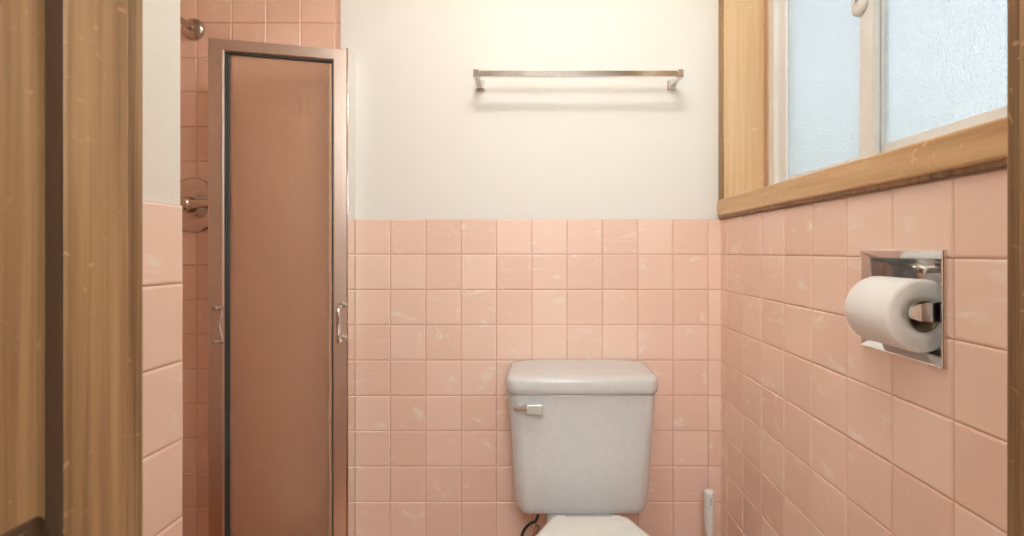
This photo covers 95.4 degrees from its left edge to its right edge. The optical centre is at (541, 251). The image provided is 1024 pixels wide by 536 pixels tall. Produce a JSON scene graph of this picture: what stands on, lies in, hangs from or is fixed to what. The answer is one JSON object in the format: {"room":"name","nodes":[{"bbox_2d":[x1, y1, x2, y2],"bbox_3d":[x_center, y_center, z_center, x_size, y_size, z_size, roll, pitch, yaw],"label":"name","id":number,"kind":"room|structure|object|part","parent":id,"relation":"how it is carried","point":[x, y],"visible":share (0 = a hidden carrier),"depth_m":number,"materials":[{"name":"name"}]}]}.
{"room":"bathroom","nodes":[
{"label":"bathroom","id":0,"kind":"room"},
{"bbox_2d":[143,0,182,535],"bbox_3d":[-0.559,-0.080,0.522,0.122,2.300,0.251,0,0,0],"label":"wall","id":1,"kind":"structure","parent":0,"point":[162,209],"depth_m":0.61,"materials":[{"name":"tile"}]},
{"bbox_2d":[180,0,721,535],"bbox_3d":[-0.350,-0.080,1.500,2.200,2.300,0.160,0,0,0],"label":"wall","id":2,"kind":"structure","parent":0,"point":[511,220],"depth_m":1.42,"materials":[{"name":"tile"}]},
{"bbox_2d":[180,16,204,40],"bbox_3d":[-1.085,-0.650,1.335,0.074,0.153,0.230,0,0,0],"label":"shower","id":3,"kind":"object","parent":2,"relation":"attached to","point":[193,29],"visible":0.35,"depth_m":1.44,"materials":[{"name":"silver metal"}]},
{"bbox_2d":[180,178,207,232],"bbox_3d":[-1.084,-0.144,1.423,0.174,0.172,0.054,0,0,0],"label":"shower valve","id":4,"kind":"object","parent":2,"relation":"attached to","point":[193,191],"visible":0.61,"depth_m":1.44,"materials":[{"name":"silver metal"}]},
{"bbox_3d":[-1.042,-0.144,1.415,0.089,0.032,0.032,0,0,0],"label":"lever","id":5,"kind":"part","parent":4,"relation":"part of","materials":[{"name":"silver metal"}]},
{"bbox_2d":[346,48,354,535],"bbox_3d":[-0.586,0.185,1.395,0.030,1.571,0.050,0,0,0],"label":"channel","id":6,"kind":"object","parent":2,"relation":"attached to","point":[350,57],"visible":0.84,"depth_m":1.39,"materials":[{"name":"metal"}]},
{"bbox_2d":[208,38,345,535],"bbox_3d":[-0.749,0.179,1.317,0.365,1.552,0.089,0,0,-12],"label":"shower door","id":7,"kind":"structure","parent":6,"relation":"attached to","point":[277,112],"depth_m":1.35,"materials":[{"name":"glass"}]},
{"bbox_3d":[-0.899,0.157,1.290,0.033,0.010,0.010,0,0,19],"label":"post","id":8,"kind":"part","parent":7,"relation":"part of","materials":[{"name":"silver metal"}]},
{"bbox_3d":[-0.899,0.250,1.290,0.033,0.010,0.010,0,0,19],"label":"post","id":9,"kind":"part","parent":7,"relation":"part of","materials":[{"name":"silver metal"}]},
{"bbox_3d":[-0.889,0.204,1.286,0.015,0.093,0.009,0,0,-12],"label":"handle","id":10,"kind":"part","parent":7,"relation":"part of","materials":[{"name":"silver metal"}]},
{"bbox_3d":[-0.576,0.208,1.319,0.014,0.099,0.019,0,0,-12],"label":"handle","id":11,"kind":"part","parent":7,"relation":"part of","materials":[{"name":"silver metal"}]},
{"bbox_2d":[520,514,539,535],"bbox_3d":[-0.027,0.817,1.364,0.073,0.226,0.112,0,0,0],"label":"supply valve","id":12,"kind":"object","parent":2,"relation":"attached to","point":[536,527],"visible":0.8,"depth_m":1.32,"materials":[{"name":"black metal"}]},
{"bbox_2d":[473,69,683,89],"bbox_3d":[0.103,-0.508,1.373,0.608,0.029,0.102,0,0,0],"label":"towel bar","id":13,"kind":"object","parent":2,"relation":"attached to","point":[677,75],"visible":1,"depth_m":1.32,"materials":[{"name":"silver metal"}]},
{"bbox_2d":[721,167,1006,535],"bbox_3d":[0.648,-0.080,0.852,0.204,2.300,1.144,0,0,0],"label":"wall","id":14,"kind":"structure","parent":0,"point":[824,432],"depth_m":0.81,"materials":[{"name":"tile"}]},
{"bbox_2d":[717,0,1006,218],"bbox_3d":[0.631,-0.545,0.924,0.197,0.890,0.998,0,0,0],"label":"window","id":15,"kind":"structure","parent":14,"relation":"in","point":[819,100],"depth_m":0.98,"materials":[{"name":"brown wood"}]},
{"bbox_3d":[0.542,-0.563,1.405,0.005,0.813,0.036,0,0,0],"label":"casing","id":16,"kind":"part","parent":15,"relation":"part of","materials":[{"name":"brown wood"}]},
{"bbox_3d":[0.698,-0.563,0.933,0.065,0.812,0.902,0,0,0],"label":"vinyl frame","id":17,"kind":"part","parent":15,"relation":"part of","materials":[{"name":"white plastic"}]},
{"bbox_3d":[0.689,-0.560,1.147,0.004,0.716,0.308,0,0,0],"label":"frosted glass","id":18,"kind":"part","parent":15,"relation":"part of","materials":[{"name":"white glass"}]},
{"bbox_3d":[0.689,-0.560,1.151,0.017,0.760,0.388,0,0,0],"label":"sash","id":19,"kind":"part","parent":15,"relation":"part of","materials":[{"name":"white glass"}]},
{"bbox_3d":[0.544,-0.105,0.928,0.012,0.011,0.976,0,0,0],"label":"cove moulding","id":20,"kind":"part","parent":15,"relation":"part of","materials":[{"name":"brown wood"}]},
{"bbox_3d":[0.712,-0.563,0.762,0.020,0.754,0.485,0,0,0],"label":"sash","id":21,"kind":"part","parent":15,"relation":"part of","materials":[{"name":"white glass"}]},
{"bbox_3d":[0.712,-0.563,0.763,0.004,0.690,0.407,0,0,0],"label":"frosted glass","id":22,"kind":"part","parent":15,"relation":"part of","materials":[{"name":"white glass"}]},
{"bbox_2d":[861,250,948,368],"bbox_3d":[0.565,0.078,0.708,0.103,0.160,0.163,0,0,0],"label":"paper holder","id":23,"kind":"object","parent":14,"relation":"attached to","point":[932,265],"visible":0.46,"depth_m":0.69,"materials":[{"name":"silver metal"}]},
{"bbox_2d":[845,276,940,352],"bbox_3d":[0.542,0.092,0.708,0.105,0.105,0.097,0,0,0],"label":"toilet paper roll","id":24,"kind":"object","parent":23,"relation":"in","point":[876,307],"visible":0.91,"depth_m":0.67,"materials":[{"name":"paper"}]},
{"bbox_3d":[0.555,0.085,0.648,0.083,0.030,0.007,0,0,0],"label":"arm","id":25,"kind":"part","parent":23,"relation":"part of","materials":[{"name":"silver metal"}]},
{"bbox_3d":[-0.350,1.095,0.950,2.200,0.050,1.340,0,0,0],"label":"floor","id":26,"kind":"structure","parent":0,"visible":0},
{"bbox_2d":[506,360,657,535],"bbox_3d":[0.107,0.699,1.055,0.406,0.743,0.708,0,0,0],"label":"toilet","id":27,"kind":"object","parent":26,"relation":"on","point":[581,430],"visible":1,"depth_m":1.23,"materials":[{"name":"ceramic"}]},
{"bbox_3d":[-0.038,0.410,1.210,0.082,0.030,0.030,0,0,22],"label":"flush lever","id":28,"kind":"part","parent":27,"relation":"part of","materials":[{"name":"silver metal"}]},
{"bbox_3d":[0.107,0.538,1.315,0.399,0.327,0.180,0,0,0],"label":"tank","id":29,"kind":"part","parent":27,"relation":"part of","materials":[{"name":"ceramic"}]},
{"bbox_3d":[0.107,0.351,1.310,0.406,0.049,0.197,0,0,0],"label":"tank lid","id":30,"kind":"part","parent":27,"relation":"part of","materials":[{"name":"ceramic"}]},
{"bbox_3d":[0.117,0.656,0.923,0.360,0.020,0.440,0,0,0],"label":"seat lid","id":31,"kind":"part","parent":27,"relation":"part of","materials":[{"name":"white plastic"}]},
{"bbox_2d":[703,489,714,535],"bbox_3d":[0.487,0.882,1.355,0.072,0.375,0.072,0,0,0],"label":"toilet brush","id":32,"kind":"object","parent":26,"relation":"on","point":[708,494],"visible":1,"depth_m":1.34,"materials":[{"name":"white plastic"}]},
{"bbox_3d":[-0.350,-0.080,0.411,2.200,2.300,0.262,0,0,0],"label":"wall","id":33,"kind":"structure","parent":0,"visible":0},
{"bbox_2d":[0,0,1023,535],"bbox_3d":[0.031,0.075,0.351,0.902,1.990,0.132,0,0,0],"label":"door frame","id":34,"kind":"structure","parent":33,"relation":"in","point":[71,71],"depth_m":0.35,"materials":[{"name":"brown wood"}]},
{"bbox_3d":[-0.362,0.219,0.319,0.002,0.058,0.037,0,0,0],"label":"strike plate","id":35,"kind":"part","parent":34,"relation":"part of","materials":[{"name":"brown metal"}]},
{"bbox_3d":[-0.389,0.075,0.407,0.063,1.990,0.020,0,0,0],"label":"casing","id":36,"kind":"part","parent":34,"relation":"part of","materials":[{"name":"brown wood"}]},
{"bbox_3d":[0.449,0.075,0.407,0.066,1.990,0.020,0,0,0],"label":"casing","id":37,"kind":"part","parent":34,"relation":"part of","materials":[{"name":"brown wood"}]}
]}

